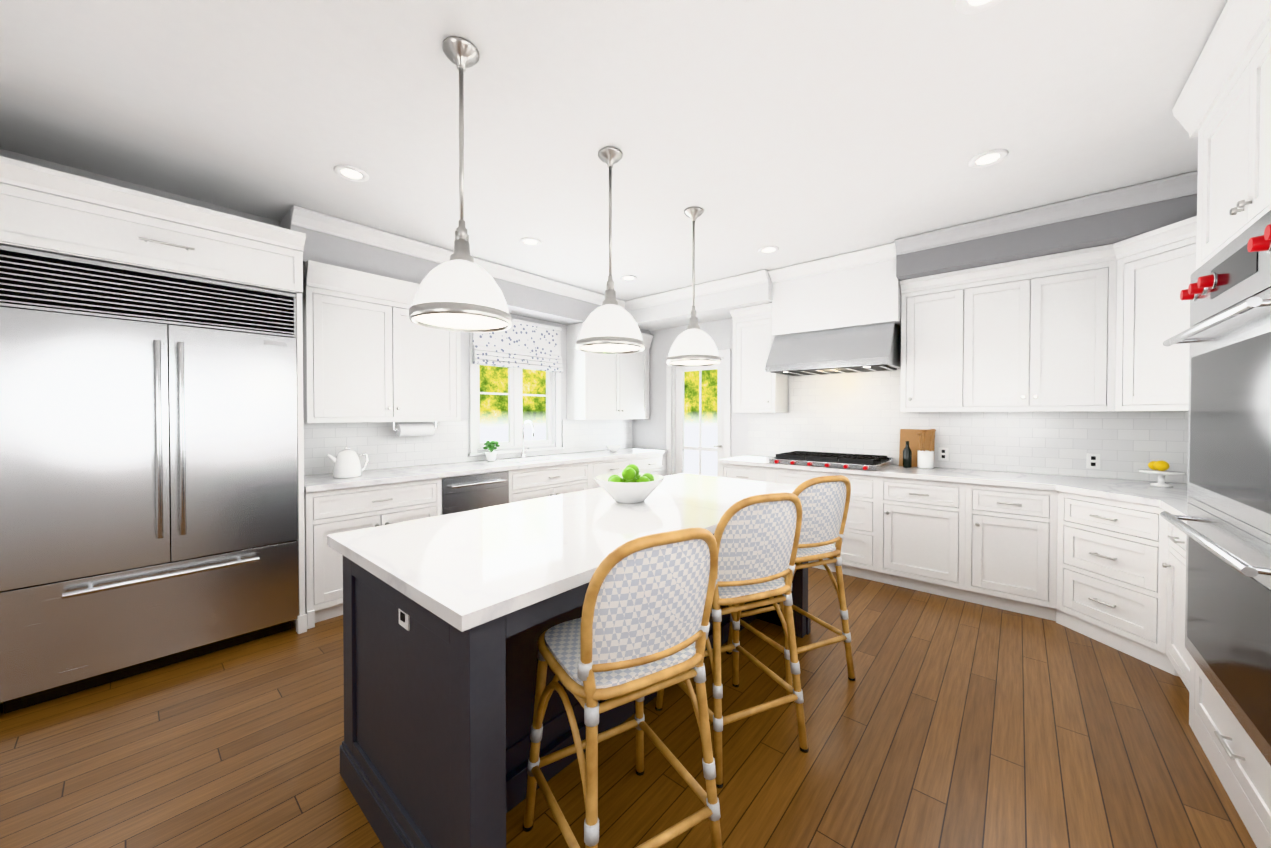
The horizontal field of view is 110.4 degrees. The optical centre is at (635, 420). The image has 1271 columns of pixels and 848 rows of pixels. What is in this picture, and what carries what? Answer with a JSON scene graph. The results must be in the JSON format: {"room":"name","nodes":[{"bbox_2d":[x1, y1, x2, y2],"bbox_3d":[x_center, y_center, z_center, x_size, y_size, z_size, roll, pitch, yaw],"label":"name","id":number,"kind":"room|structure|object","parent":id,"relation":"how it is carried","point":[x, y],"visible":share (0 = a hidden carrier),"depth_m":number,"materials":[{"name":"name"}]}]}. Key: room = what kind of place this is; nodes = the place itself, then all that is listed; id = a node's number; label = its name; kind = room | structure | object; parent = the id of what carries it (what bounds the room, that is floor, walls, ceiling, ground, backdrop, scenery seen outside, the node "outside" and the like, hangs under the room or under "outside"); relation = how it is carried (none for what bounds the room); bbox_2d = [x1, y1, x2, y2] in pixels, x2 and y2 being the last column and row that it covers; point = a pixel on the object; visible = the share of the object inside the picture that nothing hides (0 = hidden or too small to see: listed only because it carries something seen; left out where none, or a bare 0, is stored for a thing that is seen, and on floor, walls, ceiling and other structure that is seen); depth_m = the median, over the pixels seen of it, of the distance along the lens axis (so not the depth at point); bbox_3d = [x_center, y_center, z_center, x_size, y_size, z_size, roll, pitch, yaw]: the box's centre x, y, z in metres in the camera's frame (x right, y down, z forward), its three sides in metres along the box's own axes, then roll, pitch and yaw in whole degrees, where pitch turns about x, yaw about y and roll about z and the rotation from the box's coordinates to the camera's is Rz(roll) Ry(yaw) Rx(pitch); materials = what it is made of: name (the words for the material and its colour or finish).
{"room":"kitchen","nodes":[
{"label":"kitchen","id":0,"kind":"room"},
{"bbox_2d":[0,149,600,456],"bbox_3d":[-1.972,-0.059,3.801,0.470,2.780,6.390,1,1,41],"label":"wall","id":1,"kind":"structure","parent":0,"point":[525,303],"depth_m":3.57,"materials":[{"name":"paint"}]},
{"bbox_2d":[302,260,465,423],"bbox_3d":[-2.014,-0.544,3.573,0.389,1.115,1.120,1,1,41],"label":"upper cabinet","id":2,"kind":"object","parent":1,"relation":"attached to","point":[381,379],"depth_m":3.37,"materials":[{"name":"white wood"}]},
{"bbox_2d":[468,332,563,455],"bbox_3d":[-1.295,-0.294,4.786,0.199,1.275,1.170,1,1,41],"label":"window","id":3,"kind":"structure","parent":1,"relation":"in","point":[515,394],"depth_m":4.76,"materials":[{"name":"white wood"}]},
{"bbox_2d":[473,318,562,372],"bbox_3d":[-1.217,-0.807,4.712,0.059,0.517,1.090,1,1,41],"label":"window shade","id":4,"kind":"object","parent":3,"relation":"attached to","point":[521,344],"visible":0.92,"depth_m":4.72,"materials":[{"name":"fabric"}]},
{"bbox_2d":[567,322,652,419],"bbox_3d":[-0.292,-0.569,5.561,0.389,1.115,1.160,1,1,41],"label":"upper cabinet","id":5,"kind":"object","parent":1,"relation":"attached to","point":[599,386],"depth_m":5.31,"materials":[{"name":"white wood"}]},
{"bbox_2d":[0,0,1227,300],"bbox_3d":[-0.033,-1.478,2.104,5.600,0.100,6.390,1,1,41],"label":"ceiling","id":6,"kind":"structure","parent":0,"point":[800,130],"depth_m":2.06,"materials":[{"name":"paint"}]},
{"bbox_2d":[334,165,368,181],"bbox_3d":[-1.647,-1.429,2.565,0.173,0.009,0.173,0,1,35],"label":"recessed light","id":7,"kind":"object","parent":6,"relation":"in","point":[351,173],"depth_m":2.56,"materials":[{"name":"white plastic"}]},
{"bbox_2d":[409,36,511,332],"bbox_3d":[-0.671,-0.898,1.708,0.370,1.048,0.370,1,1,41],"label":"pendant light","id":8,"kind":"object","parent":6,"relation":"hanging from","point":[460,290],"visible":1,"depth_m":1.64,"materials":[{"name":"silver metal"}]},
{"bbox_2d":[519,237,540,245],"bbox_3d":[-0.849,-1.441,3.575,0.173,0.009,0.173,0,1,32],"label":"recessed light","id":9,"kind":"object","parent":6,"relation":"in","point":[528,241],"depth_m":3.57,"materials":[{"name":"white plastic"}]},
{"bbox_2d":[576,147,644,353],"bbox_3d":[-0.136,-0.906,2.383,0.370,1.048,0.370,1,1,41],"label":"pendant light","id":10,"kind":"object","parent":6,"relation":"hanging from","point":[610,325],"visible":1,"depth_m":2.30,"materials":[{"name":"silver metal"}]},
{"bbox_2d":[620,275,636,280],"bbox_3d":[-0.070,-1.453,4.522,0.173,0.009,0.173,0,1,32],"label":"recessed light","id":11,"kind":"object","parent":6,"relation":"in","point":[626,277],"depth_m":4.52,"materials":[{"name":"white plastic"}]},
{"bbox_2d":[667,207,720,366],"bbox_3d":[0.401,-0.914,3.049,0.370,1.048,0.370,1,1,41],"label":"pendant light","id":12,"kind":"object","parent":6,"relation":"hanging from","point":[693,345],"visible":0.98,"depth_m":2.97,"materials":[{"name":"silver metal"}]},
{"bbox_2d":[758,246,778,253],"bbox_3d":[1.128,-1.443,3.752,0.173,0.009,0.173,0,1,32],"label":"recessed light","id":13,"kind":"object","parent":6,"relation":"in","point":[767,249],"depth_m":3.74,"materials":[{"name":"white plastic"}]},
{"bbox_2d":[955,0,1002,14],"bbox_3d":[1.161,-1.415,1.457,0.173,0.009,0.173,0,1,32],"label":"recessed light","id":14,"kind":"object","parent":6,"relation":"in","point":[966,7],"depth_m":1.51,"materials":[{"name":"white plastic"}]},
{"bbox_2d":[968,149,1008,167],"bbox_3d":[1.925,-1.427,2.416,0.173,0.009,0.173,0,1,2],"label":"recessed light","id":15,"kind":"object","parent":6,"relation":"in","point":[981,160],"depth_m":2.41,"materials":[{"name":"white plastic"}]},
{"bbox_2d":[0,567,1256,847],"bbox_3d":[-0.033,1.381,2.140,5.600,0.060,6.390,1,1,41],"label":"floor","id":16,"kind":"structure","parent":0,"point":[944,723],"depth_m":1.80,"materials":[{"name":"brown wood"}]},
{"bbox_2d":[0,156,306,713],"bbox_3d":[-2.708,0.099,2.519,0.731,2.495,1.226,1,1,41],"label":"fridge","id":17,"kind":"object","parent":16,"relation":"on","point":[151,445],"visible":1,"depth_m":2.27,"materials":[{"name":"silver metal"}]},
{"bbox_2d":[304,480,445,628],"bbox_3d":[-2.054,0.897,3.373,0.614,0.880,0.887,1,1,41],"label":"base cabinet","id":18,"kind":"object","parent":16,"relation":"on","point":[341,510],"depth_m":2.99,"materials":[{"name":"white wood"}]},
{"bbox_2d":[304,448,667,491],"bbox_3d":[-1.078,0.422,4.475,0.638,0.038,3.848,1,1,41],"label":"countertop","id":19,"kind":"structure","parent":18,"relation":"on","point":[324,482],"depth_m":3.76,"materials":[{"name":"white stone"}]},
{"bbox_2d":[326,446,368,477],"bbox_3d":[-2.120,0.304,3.261,0.180,0.225,0.274,1,1,41],"label":"teapot","id":20,"kind":"object","parent":19,"relation":"on","point":[346,461],"visible":1,"depth_m":3.20,"materials":[{"name":"white ceramic"}]},
{"bbox_2d":[483,441,499,460],"bbox_3d":[-1.417,0.301,4.363,0.144,0.202,0.137,1,1,41],"label":"plant pot","id":21,"kind":"object","parent":19,"relation":"on","point":[491,454],"visible":1,"depth_m":4.33,"materials":[{"name":"white ceramic"}]},
{"bbox_2d":[606,445,620,451],"bbox_3d":[-0.268,0.351,5.446,0.190,0.075,0.190,1,1,41],"label":"bowl","id":22,"kind":"object","parent":19,"relation":"on","point":[613,448],"visible":1,"depth_m":5.39,"materials":[{"name":"ceramic"}]},
{"bbox_2d":[446,472,513,513],"bbox_3d":[-1.566,0.890,3.936,0.614,0.880,0.686,1,1,41],"label":"dishwasher","id":23,"kind":"object","parent":16,"relation":"on","point":[463,493],"depth_m":3.74,"materials":[{"name":"silver metal"}]},
{"bbox_2d":[514,460,593,501],"bbox_3d":[-1.026,0.882,4.559,0.614,0.880,1.038,1,1,41],"label":"base cabinet","id":24,"kind":"object","parent":16,"relation":"on","point":[529,483],"depth_m":4.34,"materials":[{"name":"white wood"}]},
{"bbox_2d":[334,549,810,847],"bbox_3d":[-0.029,0.910,2.256,1.018,0.880,2.304,1,1,41],"label":"kitchen island","id":25,"kind":"object","parent":16,"relation":"on","point":[435,747],"depth_m":1.35,"materials":[{"name":"black wood"}]},
{"bbox_2d":[327,473,798,632],"bbox_3d":[-0.013,0.449,2.236,1.030,0.038,2.360,1,1,41],"label":"island countertop","id":26,"kind":"structure","parent":25,"relation":"on","point":[470,569],"depth_m":1.58,"materials":[{"name":"white stone"}]},
{"bbox_2d":[595,464,663,503],"bbox_3d":[-0.031,0.332,2.343,0.373,0.191,0.373,1,1,41],"label":"fruit bowl","id":27,"kind":"object","parent":26,"relation":"on","point":[630,484],"visible":1,"depth_m":2.26,"materials":[{"name":"white ceramic"}]},
{"bbox_2d":[594,456,637,488],"bbox_3d":[-0.480,0.874,5.190,0.614,0.880,0.782,1,1,41],"label":"base cabinet","id":28,"kind":"object","parent":16,"relation":"on","point":[601,467],"depth_m":4.96,"materials":[{"name":"white wood"}]},
{"bbox_2d":[523,528,722,847],"bbox_3d":[-0.037,0.822,1.361,0.472,1.082,0.551,0,1,-31],"label":"stool","id":29,"kind":"object","parent":16,"relation":"on","point":[637,631],"visible":1,"depth_m":1.19,"materials":[{"name":"wicker"}]},
{"bbox_2d":[638,452,667,476],"bbox_3d":[-0.051,0.868,5.685,0.614,0.880,0.683,1,1,41],"label":"base cabinet","id":30,"kind":"object","parent":16,"relation":"on","point":[656,465],"depth_m":5.54,"materials":[{"name":"white wood"}]},
{"bbox_2d":[655,492,808,788],"bbox_3d":[0.416,0.815,1.917,0.472,1.082,0.552,0,1,-24],"label":"stool","id":31,"kind":"object","parent":16,"relation":"on","point":[757,537],"visible":0.71,"depth_m":1.72,"materials":[{"name":"wicker"}]},
{"bbox_2d":[726,475,854,702],"bbox_3d":[0.849,0.809,2.402,0.472,1.082,0.552,0,1,-24],"label":"stool","id":32,"kind":"object","parent":16,"relation":"on","point":[825,501],"visible":0.6,"depth_m":2.23,"materials":[{"name":"wicker"}]},
{"bbox_2d":[791,484,869,579],"bbox_3d":[1.828,0.887,4.130,0.996,0.880,0.626,1,1,41],"label":"base cabinet","id":33,"kind":"object","parent":16,"relation":"on","point":[855,549],"depth_m":3.71,"materials":[{"name":"white wood"}]},
{"bbox_2d":[870,492,953,597],"bbox_3d":[2.392,0.893,3.643,0.646,0.880,0.626,1,1,41],"label":"base cabinet","id":34,"kind":"object","parent":16,"relation":"on","point":[912,541],"depth_m":3.44,"materials":[{"name":"white wood"}]},
{"bbox_2d":[954,504,1045,618],"bbox_3d":[2.783,0.897,3.287,0.564,0.880,0.652,1,1,41],"label":"base cabinet","id":35,"kind":"object","parent":16,"relation":"on","point":[1000,553],"depth_m":3.10,"materials":[{"name":"white wood"}]},
{"bbox_2d":[718,456,1177,523],"bbox_3d":[2.114,0.436,3.277,3.550,0.038,1.534,1,1,41],"label":"countertop","id":36,"kind":"structure","parent":35,"relation":"on","point":[1102,496],"depth_m":3.15,"materials":[{"name":"white stone"}]},
{"bbox_2d":[769,451,892,470],"bbox_3d":[1.798,0.364,4.088,0.910,0.084,0.668,1,1,41],"label":"cooktop","id":37,"kind":"object","parent":36,"relation":"in","point":[847,461],"visible":1,"depth_m":3.92,"materials":[{"name":"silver metal"}]},
{"bbox_2d":[903,441,911,467],"bbox_3d":[2.357,0.294,3.833,0.068,0.230,0.068,1,1,41],"label":"oil bottle","id":38,"kind":"object","parent":36,"relation":"on","point":[907,457],"visible":1,"depth_m":3.81,"materials":[{"name":"glass"}]},
{"bbox_2d":[899,429,934,466],"bbox_3d":[2.482,0.245,3.899,0.260,0.326,0.073,1,1,41],"label":"cutting board","id":39,"kind":"object","parent":36,"relation":"on","point":[911,435],"visible":0.56,"depth_m":3.91,"materials":[{"name":"brown wood"}]},
{"bbox_2d":[917,429,935,468],"bbox_3d":[2.486,0.242,3.774,0.134,0.336,0.144,1,1,41],"label":"utensil crock","id":40,"kind":"object","parent":36,"relation":"on","point":[925,459],"visible":1,"depth_m":3.74,"materials":[{"name":"white ceramic"}]},
{"bbox_2d":[1138,460,1185,486],"bbox_3d":[3.365,0.340,2.828,0.200,0.164,0.200,1,1,41],"label":"stand","id":41,"kind":"object","parent":36,"relation":"on","point":[1160,469],"visible":1,"depth_m":2.81,"materials":[{"name":"white ceramic"}]},
{"bbox_2d":[1046,512,1149,663],"bbox_3d":[2.979,0.905,2.646,0.730,0.880,0.724,1,1,41],"label":"base cabinet","id":42,"kind":"object","parent":16,"relation":"on","point":[1098,570],"depth_m":2.65,"materials":[{"name":"white wood"}]},
{"bbox_2d":[1150,524,1177,674],"bbox_3d":[2.883,0.913,1.978,0.679,0.880,0.568,1,1,41],"label":"base cabinet","id":43,"kind":"object","parent":16,"relation":"on","point":[1163,537],"depth_m":2.37,"materials":[{"name":"white wood"}]},
{"bbox_2d":[1174,0,1270,847],"bbox_3d":[2.320,-0.023,1.314,0.676,2.770,1.150,1,1,41],"label":"tall cabinet","id":44,"kind":"object","parent":16,"relation":"on","point":[1222,502],"depth_m":1.55,"materials":[{"name":"white wood"}]},
{"bbox_2d":[628,194,1196,456],"bbox_3d":[1.850,-0.065,4.281,5.280,2.780,0.660,1,1,41],"label":"wall","id":45,"kind":"structure","parent":0,"point":[864,295],"depth_m":3.93,"materials":[{"name":"paint"}]},
{"bbox_2d":[666,349,730,476],"bbox_3d":[0.806,0.239,5.512,0.925,2.140,0.171,1,1,41],"label":"door frame","id":46,"kind":"structure","parent":45,"relation":"attached to","point":[675,447],"depth_m":5.57,"materials":[{"name":"white wood"}]},
{"bbox_2d":[291,171,1197,310],"bbox_3d":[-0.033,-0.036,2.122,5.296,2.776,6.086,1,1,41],"label":"crown molding","id":47,"kind":"structure","parent":45,"relation":"attached to","point":[1177,186],"depth_m":3.39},
{"bbox_2d":[730,304,789,415],"bbox_3d":[1.337,-0.629,4.736,0.480,1.095,0.325,1,1,41],"label":"upper cabinet","id":48,"kind":"object","parent":45,"relation":"attached to","point":[756,392],"depth_m":4.62,"materials":[{"name":"white wood"}]},
{"bbox_2d":[765,322,900,375],"bbox_3d":[1.829,-0.639,4.112,1.050,0.379,0.575,1,1,41],"label":"range hood","id":49,"kind":"object","parent":45,"relation":"attached to","point":[876,347],"visible":0.98,"depth_m":3.90,"materials":[{"name":"silver metal"}]},
{"bbox_2d":[898,272,953,411],"bbox_3d":[2.533,-0.616,3.700,0.484,1.095,0.325,1,1,41],"label":"upper cabinet","id":50,"kind":"object","parent":45,"relation":"attached to","point":[927,302],"depth_m":3.62,"materials":[{"name":"white wood"}]},
{"bbox_2d":[950,260,1017,411],"bbox_3d":[2.819,-0.613,3.453,0.504,1.095,0.325,1,1,41],"label":"upper cabinet","id":51,"kind":"object","parent":45,"relation":"attached to","point":[984,326],"depth_m":3.37,"materials":[{"name":"white wood"}]},
{"bbox_2d":[1014,245,1105,411],"bbox_3d":[3.112,-0.609,3.182,0.525,1.095,0.351,1,1,41],"label":"upper cabinet","id":52,"kind":"object","parent":45,"relation":"attached to","point":[1056,402],"depth_m":3.09,"materials":[{"name":"white wood"}]},
{"bbox_2d":[1106,222,1177,411],"bbox_3d":[3.294,-0.603,2.695,0.547,1.095,0.508,1,1,41],"label":"upper cabinet","id":53,"kind":"object","parent":45,"relation":"attached to","point":[1142,269],"depth_m":2.78,"materials":[{"name":"white wood"}]},
{"label":"outside","id":54,"kind":"structure","parent":0,"visible":0},
{"bbox_2d":[480,365,716,476],"bbox_3d":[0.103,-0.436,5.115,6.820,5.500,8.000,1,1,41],"label":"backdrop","id":55,"kind":"structure","parent":54,"point":[493,417],"depth_m":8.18,"materials":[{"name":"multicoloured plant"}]}
]}

